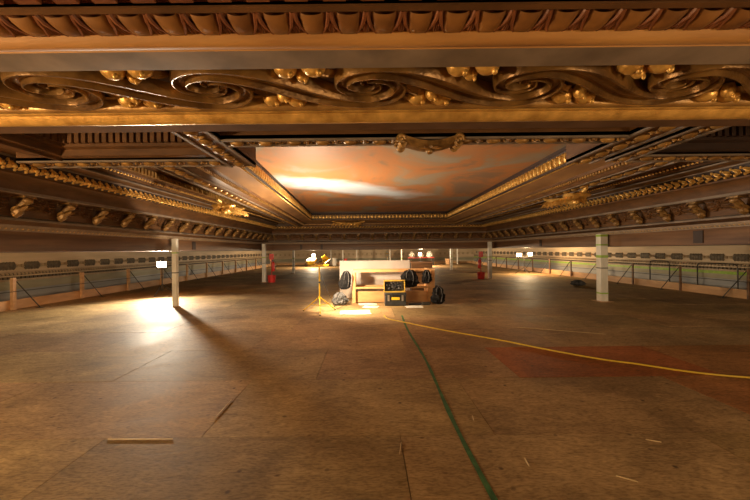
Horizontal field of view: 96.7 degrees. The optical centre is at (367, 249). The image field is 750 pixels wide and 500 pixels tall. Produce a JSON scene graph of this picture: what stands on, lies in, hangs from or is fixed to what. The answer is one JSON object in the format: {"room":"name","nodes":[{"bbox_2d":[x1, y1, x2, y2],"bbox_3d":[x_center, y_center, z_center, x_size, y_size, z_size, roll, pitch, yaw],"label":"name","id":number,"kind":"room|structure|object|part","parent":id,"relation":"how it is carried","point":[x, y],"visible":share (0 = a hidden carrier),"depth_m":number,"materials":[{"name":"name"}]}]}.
{"room":"ceiling restoration scaffold","nodes":[
{"label":"ceiling restoration scaffold","id":0,"kind":"room"},
{"bbox_2d":[0,251,273,301],"bbox_3d":[-10.937,1.805,15.250,0.390,4.100,45.500,-1,0,0],"label":"wall","id":1,"kind":"structure","parent":0,"point":[35,271],"depth_m":13.23,"materials":[{"name":"beige stone"}]},
{"bbox_2d":[0,257,268,277],"bbox_3d":[-10.867,0.799,15.250,0.050,0.040,45.500,-1,0,0],"label":"railing","id":2,"kind":"object","parent":1,"relation":"attached to","point":[143,266],"depth_m":14.19,"materials":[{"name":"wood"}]},
{"bbox_3d":[-10.829,0.186,15.250,0.140,0.265,45.500,-1,0,0],"label":"crown moulding","id":3,"kind":"part","parent":1,"relation":"part of","materials":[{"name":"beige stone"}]},
{"bbox_2d":[272,249,473,262],"bbox_3d":[0.618,1.684,38.120,23.600,4.100,0.360,-1,0,0],"label":"wall","id":4,"kind":"structure","parent":0,"point":[301,256],"depth_m":38.00,"materials":[{"name":"beige paint"}]},
{"bbox_2d":[0,263,749,499],"bbox_3d":[0.617,1.593,14.500,20.800,0.122,43.000,-1,0,0],"label":"floor","id":5,"kind":"structure","parent":0,"point":[322,407],"depth_m":3.60,"materials":[{"name":"brown wood"}]},
{"bbox_2d":[0,259,270,309],"bbox_3d":[-9.521,1.200,19.050,0.525,0.880,29.600,-1,0,0],"label":"guard railing","id":6,"kind":"object","parent":5,"relation":"on","point":[13,293],"visible":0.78,"depth_m":11.36,"materials":[{"name":"brown wood"}]},
{"bbox_3d":[-9.738,1.202,9.150,0.090,0.880,0.090,-1,0,0],"label":"post","id":7,"kind":"part","parent":6,"relation":"part of","materials":[{"name":"brown wood"}]},
{"bbox_3d":[-9.738,1.202,11.350,0.090,0.880,0.090,-1,0,0],"label":"post","id":8,"kind":"part","parent":6,"relation":"part of","materials":[{"name":"brown wood"}]},
{"bbox_3d":[-9.738,1.202,13.550,0.090,0.880,0.090,-1,0,0],"label":"post","id":9,"kind":"part","parent":6,"relation":"part of","materials":[{"name":"brown wood"}]},
{"bbox_3d":[-9.689,1.141,19.050,0.018,0.016,29.600,-1,0,0],"label":"rail","id":10,"kind":"part","parent":6,"relation":"part of","materials":[{"name":"metal"}]},
{"bbox_3d":[-9.738,1.202,17.950,0.090,0.880,0.090,-1,0,0],"label":"post","id":11,"kind":"part","parent":6,"relation":"part of","materials":[{"name":"brown wood"}]},
{"bbox_2d":[0,263,276,311],"bbox_3d":[-9.809,1.563,14.500,0.050,0.360,43.000,-1,0,0],"label":"trim","id":12,"kind":"structure","parent":5,"relation":"attached to","point":[46,299],"depth_m":12.06,"materials":[{"name":"brown wood"}]},
{"bbox_2d":[110,438,172,439],"bbox_3d":[-1.873,1.554,2.742,0.540,0.006,0.008,-1,0,1],"label":"wood sliver","id":13,"kind":"object","parent":5,"relation":"on","point":[110,438],"visible":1,"depth_m":2.74,"materials":[{"name":"beige wood"}]},
{"bbox_2d":[154,261,171,295],"bbox_3d":[-7.405,1.011,11.899,0.773,1.208,0.684,-1,0,0],"label":"floodlight","id":14,"kind":"object","parent":5,"relation":"on","point":[160,264],"visible":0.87,"depth_m":11.98,"materials":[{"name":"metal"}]},
{"bbox_3d":[-7.399,0.517,11.951,0.264,0.189,0.008,-1,0,-29],"label":"lamp glass","id":15,"kind":"part","parent":14,"relation":"part of","materials":[{"name":"beige glass"}]},
{"bbox_2d":[169,239,181,306],"bbox_3d":[-5.464,0.636,9.450,0.238,1.917,0.238,-1,0,0],"label":"support post","id":16,"kind":"object","parent":5,"relation":"on","point":[175,261],"visible":1,"depth_m":9.39,"materials":[{"name":"white paint"}]},
{"bbox_2d":[262,244,265,281],"bbox_3d":[-5.144,0.642,16.500,0.304,1.897,0.304,-1,0,0],"label":"support post","id":17,"kind":"object","parent":5,"relation":"on","point":[263,245],"visible":0.98,"depth_m":16.42,"materials":[{"name":"white paint"}]},
{"bbox_2d":[267,254,275,282],"bbox_3d":[-4.733,0.888,16.400,0.445,1.397,0.424,-1,0,0],"label":"stand","id":18,"kind":"object","parent":5,"relation":"on","point":[271,278],"visible":1,"depth_m":16.27,"materials":[{"name":"red paint"}]},
{"bbox_2d":[292,250,294,272],"bbox_3d":[-5.092,0.807,22.800,0.285,1.567,0.285,-1,0,0],"label":"support post","id":19,"kind":"object","parent":5,"relation":"on","point":[293,251],"visible":0.92,"depth_m":22.73,"materials":[{"name":"white paint"}]},
{"bbox_2d":[303,255,341,315],"bbox_3d":[-0.978,0.836,8.426,1.198,1.425,0.837,-1,0,-34],"label":"work light","id":20,"kind":"object","parent":5,"relation":"on","point":[311,261],"visible":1,"depth_m":8.28,"materials":[{"name":"yellow paint"}]},
{"bbox_2d":[332,258,336,265],"bbox_3d":[-3.388,1.173,33.500,0.540,0.796,0.526,-1,0,0],"label":"storage bin","id":21,"kind":"object","parent":5,"relation":"on","point":[334,260],"visible":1,"depth_m":33.31,"materials":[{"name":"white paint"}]},
{"bbox_2d":[332,292,348,304],"bbox_3d":[-0.774,1.354,9.337,0.511,0.381,0.353,-1,0,0],"label":"cloth bag","id":22,"kind":"object","parent":5,"relation":"on","point":[339,298],"visible":1,"depth_m":9.23,"materials":[{"name":"grey fabric"}]},
{"bbox_2d":[340,310,370,314],"bbox_3d":[-0.314,1.532,8.200,0.759,0.016,0.543,-1,0,-5],"label":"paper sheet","id":23,"kind":"object","parent":5,"relation":"on","point":[353,312],"visible":1,"depth_m":8.17,"materials":[{"name":"paper"}]},
{"bbox_2d":[359,303,376,304],"bbox_3d":[-0.004,1.525,9.420,0.519,0.024,0.224,-1,0,-6],"label":"paper sheet","id":24,"kind":"object","parent":5,"relation":"on","point":[359,303],"visible":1,"depth_m":9.38,"materials":[{"name":"white paper"}]},
{"bbox_2d":[362,305,378,307],"bbox_3d":[0.076,1.535,9.020,0.440,0.003,0.383,-1,0,11],"label":"paper sheet","id":25,"kind":"object","parent":5,"relation":"on","point":[364,306],"visible":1,"depth_m":9.04,"materials":[{"name":"white paper"}]},
{"bbox_2d":[277,261,469,264],"bbox_3d":[0.616,1.474,36.025,20.800,0.320,0.050,-1,0,0],"label":"trim","id":26,"kind":"structure","parent":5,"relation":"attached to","point":[435,262],"depth_m":36.00,"materials":[{"name":"brown wood"}]},
{"bbox_2d":[340,260,409,297],"bbox_3d":[0.220,0.936,10.790,2.260,1.196,0.120,-1,0,0],"label":"screen","id":27,"kind":"object","parent":5,"relation":"on","point":[362,278],"visible":0.5,"depth_m":10.73,"materials":[{"name":"white fabric"}]},
{"bbox_2d":[352,268,434,302],"bbox_3d":[0.736,1.040,9.938,2.390,0.976,0.625,-1,0,0],"label":"bench","id":28,"kind":"object","parent":5,"relation":"on","point":[357,296],"visible":0.77,"depth_m":9.75,"materials":[{"name":"brown wood"}]},
{"bbox_2d":[338,270,350,289],"bbox_3d":[-0.662,0.849,9.498,0.386,0.547,0.183,-1,0,7],"label":"hanging bag","id":29,"kind":"object","parent":28,"relation":"hanging from","point":[344,283],"visible":1,"depth_m":9.44,"materials":[{"name":"black fabric"}]},
{"bbox_3d":[-0.409,1.072,9.940,0.100,0.936,0.620,-1,0,0],"label":"panel","id":30,"kind":"part","parent":28,"relation":"part of","materials":[{"name":"brown wood"}]},
{"bbox_3d":[0.631,0.603,10.205,2.190,0.060,0.050,-1,0,0],"label":"rail","id":31,"kind":"part","parent":28,"relation":"part of","materials":[{"name":"brown wood"}]},
{"bbox_3d":[0.631,0.601,9.652,2.190,0.065,0.055,-1,0,0],"label":"rail","id":32,"kind":"part","parent":28,"relation":"part of","materials":[{"name":"brown wood"}]},
{"bbox_3d":[0.686,1.088,10.200,2.090,0.050,0.060,-1,0,0],"label":"shelf rail","id":33,"kind":"part","parent":28,"relation":"part of","materials":[{"name":"brown wood"}]},
{"bbox_3d":[0.689,1.358,9.765,2.090,0.310,0.030,-1,0,0],"label":"panel","id":34,"kind":"part","parent":28,"relation":"part of","materials":[{"name":"brown wood"}]},
{"bbox_3d":[0.686,1.085,9.665,2.090,0.055,0.070,-1,0,0],"label":"shelf rail","id":35,"kind":"part","parent":28,"relation":"part of","materials":[{"name":"brown wood"}]},
{"bbox_2d":[400,269,419,287],"bbox_3d":[1.203,0.800,9.486,0.558,0.526,0.216,-1,0,0],"label":"hanging bag","id":36,"kind":"object","parent":28,"relation":"hanging from","point":[410,277],"visible":0.93,"depth_m":9.42,"materials":[{"name":"black fabric"}]},
{"bbox_2d":[422,270,431,283],"bbox_3d":[1.677,0.757,9.493,0.305,0.403,0.195,-1,0,0],"label":"hanging bag","id":37,"kind":"object","parent":28,"relation":"hanging from","point":[426,278],"visible":1,"depth_m":9.44,"materials":[{"name":"black fabric"}]},
{"bbox_3d":[1.831,1.029,9.940,0.200,0.976,0.620,-1,0,0],"label":"panel","id":38,"kind":"part","parent":28,"relation":"part of","materials":[{"name":"brown wood"}]},
{"bbox_2d":[384,292,406,305],"bbox_3d":[0.754,1.350,9.254,0.600,0.356,0.412,-1,0,0],"label":"toolbox","id":39,"kind":"object","parent":5,"relation":"on","point":[390,298],"visible":0.94,"depth_m":9.11,"materials":[{"name":"black plastic"}]},
{"bbox_2d":[384,280,404,291],"bbox_3d":[0.731,1.001,9.275,0.580,0.337,0.150,-1,0,0],"label":"case","id":40,"kind":"object","parent":39,"relation":"on","point":[389,285],"visible":1,"depth_m":9.32,"materials":[{"name":"black plastic"}]},
{"bbox_3d":[0.753,1.217,9.280,0.600,0.090,0.360,-1,0,0],"label":"lid","id":41,"kind":"part","parent":39,"relation":"part of","materials":[{"name":"black plastic"}]},
{"bbox_2d":[405,306,423,307],"bbox_3d":[1.236,1.523,8.950,0.479,0.003,0.344,-1,0,-5],"label":"paper sheet","id":42,"kind":"object","parent":5,"relation":"on","point":[405,306],"visible":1,"depth_m":8.90,"materials":[{"name":"white paper"}]},
{"bbox_2d":[409,302,429,304],"bbox_3d":[1.420,1.483,9.225,0.590,0.076,0.100,-1,0,-6],"label":"tool","id":43,"kind":"object","parent":5,"relation":"on","point":[422,303],"visible":1,"depth_m":9.19,"materials":[{"name":"black plastic"}]},
{"bbox_2d":[407,257,433,264],"bbox_3d":[5.212,1.109,33.000,2.600,0.746,0.700,-1,0,0],"label":"folding table","id":44,"kind":"object","parent":5,"relation":"on","point":[407,257],"visible":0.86,"depth_m":32.67,"materials":[{"name":"red paint"}]},
{"bbox_2d":[426,251,432,256],"bbox_3d":[6.072,0.407,32.998,0.646,0.630,0.466,-1,0,0],"label":"wrapped bundle","id":45,"kind":"object","parent":44,"relation":"on","point":[429,253],"visible":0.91,"depth_m":32.86,"materials":[{"name":"white paint"}]},
{"bbox_2d":[410,261,432,290],"bbox_3d":[1.710,0.940,10.750,0.700,1.156,0.480,-1,0,0],"label":"crate","id":46,"kind":"object","parent":5,"relation":"on","point":[413,264],"visible":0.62,"depth_m":10.53,"materials":[{"name":"brown wood"}]},
{"bbox_3d":[1.704,0.392,10.750,0.700,0.060,0.480,-1,0,0],"label":"lid","id":47,"kind":"part","parent":46,"relation":"part of","materials":[{"name":"brown wood"}]},
{"bbox_2d":[430,285,444,303],"bbox_3d":[1.968,1.250,9.394,0.420,0.530,0.324,-1,0,9],"label":"backpack","id":48,"kind":"object","parent":5,"relation":"on","point":[438,297],"visible":1,"depth_m":9.30,"materials":[{"name":"black fabric"}]},
{"bbox_2d":[401,315,497,499],"bbox_3d":[0.780,1.529,4.700,0.079,0.001,6.200,-1,0,0],"label":"cable","id":49,"kind":"object","parent":5,"relation":"on","point":[483,479],"visible":0.99,"depth_m":2.78,"materials":[{"name":"green rubber"}]},
{"bbox_2d":[450,249,452,269],"bbox_3d":[6.108,0.690,24.400,0.323,1.567,0.323,-1,0,0],"label":"support post","id":50,"kind":"object","parent":5,"relation":"on","point":[451,250],"visible":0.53,"depth_m":24.32,"materials":[{"name":"white paint"}]},
{"bbox_2d":[477,252,484,278],"bbox_3d":[5.758,0.778,17.000,0.430,1.397,0.424,-1,0,0],"label":"stand","id":51,"kind":"object","parent":5,"relation":"on","point":[480,275],"visible":0.99,"depth_m":16.86,"materials":[{"name":"red paint"}]},
{"bbox_2d":[487,242,493,278],"bbox_3d":[6.286,0.523,17.200,0.323,1.897,0.323,-1,0,0],"label":"support post","id":52,"kind":"object","parent":5,"relation":"on","point":[489,244],"visible":1,"depth_m":17.12,"materials":[{"name":"white paint"}]},
{"bbox_2d":[516,252,531,272],"bbox_3d":[9.512,0.793,20.180,0.986,1.290,0.806,-1,0,0],"label":"work light","id":53,"kind":"object","parent":5,"relation":"on","point":[528,253],"visible":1,"depth_m":20.23,"materials":[{"name":"metal"}]},
{"bbox_2d":[520,327,599,333],"bbox_3d":[3.566,1.497,6.199,1.432,0.006,0.010,-1,0,25],"label":"wood sliver","id":54,"kind":"object","parent":5,"relation":"on","point":[520,327],"visible":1,"depth_m":6.19,"materials":[{"name":"brown wood"}]},
{"bbox_2d":[384,315,749,377],"bbox_3d":[3.120,1.493,5.154,7.520,0.023,0.897,-1,0,37],"label":"cable","id":55,"kind":"object","parent":5,"relation":"on","point":[384,315],"visible":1,"depth_m":4.60,"materials":[{"name":"yellow rubber"}]},
{"bbox_2d":[570,280,585,285],"bbox_3d":[8.549,1.329,13.596,0.709,0.235,0.396,-1,0,0],"label":"cloth bag","id":56,"kind":"object","parent":5,"relation":"on","point":[574,282],"visible":1,"depth_m":13.49,"materials":[{"name":"black fabric"}]},
{"bbox_2d":[592,234,612,301],"bbox_3d":[6.706,0.503,9.550,0.380,1.927,0.380,-1,0,0],"label":"support post","id":57,"kind":"object","parent":5,"relation":"on","point":[601,239],"visible":1,"depth_m":9.45,"materials":[{"name":"white paint"}]},
{"bbox_2d":[470,261,746,298],"bbox_3d":[11.040,1.345,14.500,0.050,0.360,43.000,-1,0,0],"label":"trim","id":58,"kind":"structure","parent":5,"relation":"attached to","point":[737,293],"depth_m":12.81,"materials":[{"name":"brown wood"}]},
{"bbox_2d":[477,256,749,299],"bbox_3d":[10.735,0.988,19.050,0.508,0.880,28.300,-1,0,0],"label":"guard railing","id":59,"kind":"object","parent":5,"relation":"on","point":[747,271],"visible":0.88,"depth_m":11.99,"materials":[{"name":"brown wood"}]},
{"bbox_3d":[10.961,0.985,18.000,0.056,0.880,0.056,-1,0,0],"label":"post","id":60,"kind":"part","parent":59,"relation":"part of","materials":[{"name":"brown wood"}]},
{"bbox_3d":[10.910,0.926,19.050,0.018,0.016,28.300,-1,0,0],"label":"rail","id":61,"kind":"part","parent":59,"relation":"part of","materials":[{"name":"metal"}]},
{"bbox_3d":[10.961,0.985,13.800,0.056,0.880,0.056,-1,0,0],"label":"post","id":62,"kind":"part","parent":59,"relation":"part of","materials":[{"name":"brown wood"}]},
{"bbox_3d":[10.961,0.985,11.700,0.056,0.880,0.056,-1,0,0],"label":"post","id":63,"kind":"part","parent":59,"relation":"part of","materials":[{"name":"brown wood"}]},
{"bbox_3d":[10.961,0.985,9.600,0.056,0.880,0.056,-1,0,0],"label":"post","id":64,"kind":"part","parent":59,"relation":"part of","materials":[{"name":"brown wood"}]},
{"bbox_2d":[0,244,749,252],"bbox_3d":[0.588,-1.121,15.250,23.600,2.170,46.100,-1,0,0],"label":"ceiling","id":65,"kind":"structure","parent":0,"point":[740,244],"depth_m":11.10,"materials":[{"name":"brown wood"}]},
{"bbox_2d":[0,148,749,251],"bbox_3d":[0.589,-1.071,5.560,12.740,2.070,25.120,-1,0,0],"label":"trim","id":66,"kind":"structure","parent":65,"relation":"attached to","point":[680,203],"depth_m":7.38,"materials":[{"name":"brown wood"}]},
{"bbox_2d":[0,0,749,133],"bbox_3d":[0.567,-1.471,1.905,10.365,1.070,1.510,-1,0,0],"label":"trim","id":67,"kind":"structure","parent":66,"relation":"attached to","point":[67,66],"depth_m":1.75,"materials":[{"name":"brown wood"}]},
{"bbox_3d":[0.596,-0.411,5.500,12.500,0.090,25.000,-1,0,0],"label":"lip moulding","id":68,"kind":"part","parent":66,"relation":"part of","materials":[{"name":"brown wood"}]},
{"bbox_3d":[0.582,-1.766,4.940,10.260,0.680,23.880,-1,0,0],"label":"coffer moulding","id":69,"kind":"part","parent":66,"relation":"part of","materials":[{"name":"brown wood"}]},
{"bbox_2d":[153,162,677,226],"bbox_3d":[0.516,-1.638,10.777,8.959,0.935,12.447,-1,0,0],"label":"trim","id":70,"kind":"structure","parent":65,"relation":"attached to","point":[182,173],"depth_m":6.49,"materials":[{"name":"brown wood"}]},
{"bbox_2d":[211,198,247,215],"bbox_3d":[-3.230,-0.956,7.941,0.525,0.319,1.602,-1,0,0],"label":"gilded acanthus","id":71,"kind":"object","parent":70,"relation":"attached to","point":[222,207],"visible":1,"depth_m":7.45,"materials":[{"name":"gold metal"}]},
{"bbox_2d":[184,146,648,225],"bbox_3d":[0.527,-1.506,10.466,7.543,0.600,11.709,-1,0,0],"label":"trim","id":72,"kind":"structure","parent":70,"relation":"attached to","point":[551,174],"depth_m":8.12,"materials":[{"name":"gold metal"}]},
{"bbox_2d":[331,221,364,226],"bbox_3d":[-0.955,-1.239,15.900,1.602,0.319,0.525,-1,0,0],"label":"gilded acanthus","id":73,"kind":"object","parent":72,"relation":"attached to","point":[355,224],"visible":1,"depth_m":15.85,"materials":[{"name":"gold metal"}]},
{"bbox_2d":[541,186,591,208],"bbox_3d":[4.239,-1.074,7.241,0.525,0.319,1.602,-1,0,0],"label":"gilded acanthus","id":74,"kind":"object","parent":70,"relation":"attached to","point":[568,198],"visible":1,"depth_m":6.79,"materials":[{"name":"gold metal"}]},
{"bbox_3d":[0.580,-1.906,10.250,12.500,0.100,15.500,-1,0,0],"label":"trim","id":75,"kind":"structure","parent":65,"relation":"attached to","visible":0},
{"bbox_2d":[0,126,749,168],"bbox_3d":[0.606,-1.499,3.583,10.343,0.715,2.166,-1,0,0],"label":"trim","id":76,"kind":"structure","parent":75,"relation":"attached to","point":[230,149],"depth_m":4.08,"materials":[{"name":"brown wood"}]},
{"bbox_3d":[-2.946,-1.504,3.500,2.040,0.630,1.600,-1,0,0],"label":"coffer moulding","id":77,"kind":"part","parent":76,"relation":"part of","materials":[{"name":"brown wood"}]},
{"bbox_2d":[394,132,465,154],"bbox_3d":[0.658,-1.126,3.580,0.741,0.209,0.320,-1,0,0],"label":"carved cartouche","id":78,"kind":"object","parent":76,"relation":"attached to","point":[402,141],"visible":1,"depth_m":3.49,"materials":[{"name":"gold metal"}]},
{"bbox_3d":[4.594,-1.583,3.500,1.980,0.630,1.600,-1,0,0],"label":"coffer moulding","id":79,"kind":"part","parent":76,"relation":"part of","materials":[{"name":"brown wood"}]},
{"bbox_2d":[256,144,565,212],"bbox_3d":[0.530,-1.821,9.875,6.543,0.030,11.930,-1,0,0],"label":"painting","id":80,"kind":"object","parent":75,"relation":"attached to","point":[322,178],"visible":0.29,"depth_m":7.83},
{"bbox_2d":[473,245,749,289],"bbox_3d":[12.172,1.563,15.250,0.390,4.100,45.500,-1,0,0],"label":"wall","id":81,"kind":"structure","parent":0,"point":[619,258],"depth_m":14.15,"materials":[{"name":"beige stone"}]},
{"bbox_3d":[12.104,1.243,15.250,0.020,0.540,45.500,-1,0,0],"label":"blue panel","id":82,"kind":"part","parent":81,"relation":"part of","materials":[{"name":"blue paint"}]},
{"bbox_3d":[12.030,-0.053,15.250,0.140,0.265,45.500,-1,0,0],"label":"crown moulding","id":83,"kind":"part","parent":81,"relation":"part of","materials":[{"name":"beige paint"}]},
{"bbox_2d":[483,255,749,267],"bbox_3d":[12.082,0.558,15.250,0.050,0.040,45.500,-1,0,0],"label":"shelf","id":84,"kind":"object","parent":81,"relation":"attached to","point":[574,259],"depth_m":15.50,"materials":[{"name":"wood"}]},
{"label":"outside","id":85,"kind":"structure","parent":0,"visible":0},
{"bbox_2d":[649,260,669,281],"bbox_3d":[11.763,1.217,13.450,0.040,1.600,0.940,-1,0,0],"label":"frame","id":86,"kind":"object","parent":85,"point":[651,260],"visible":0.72,"depth_m":13.83,"materials":[{"name":"metal"}]},
{"bbox_2d":[697,262,738,288],"bbox_3d":[11.764,1.227,11.250,0.040,1.580,1.340,-1,0,0],"label":"frame","id":87,"kind":"object","parent":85,"point":[700,262],"visible":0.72,"depth_m":10.95,"materials":[{"name":"metal"}]}
]}

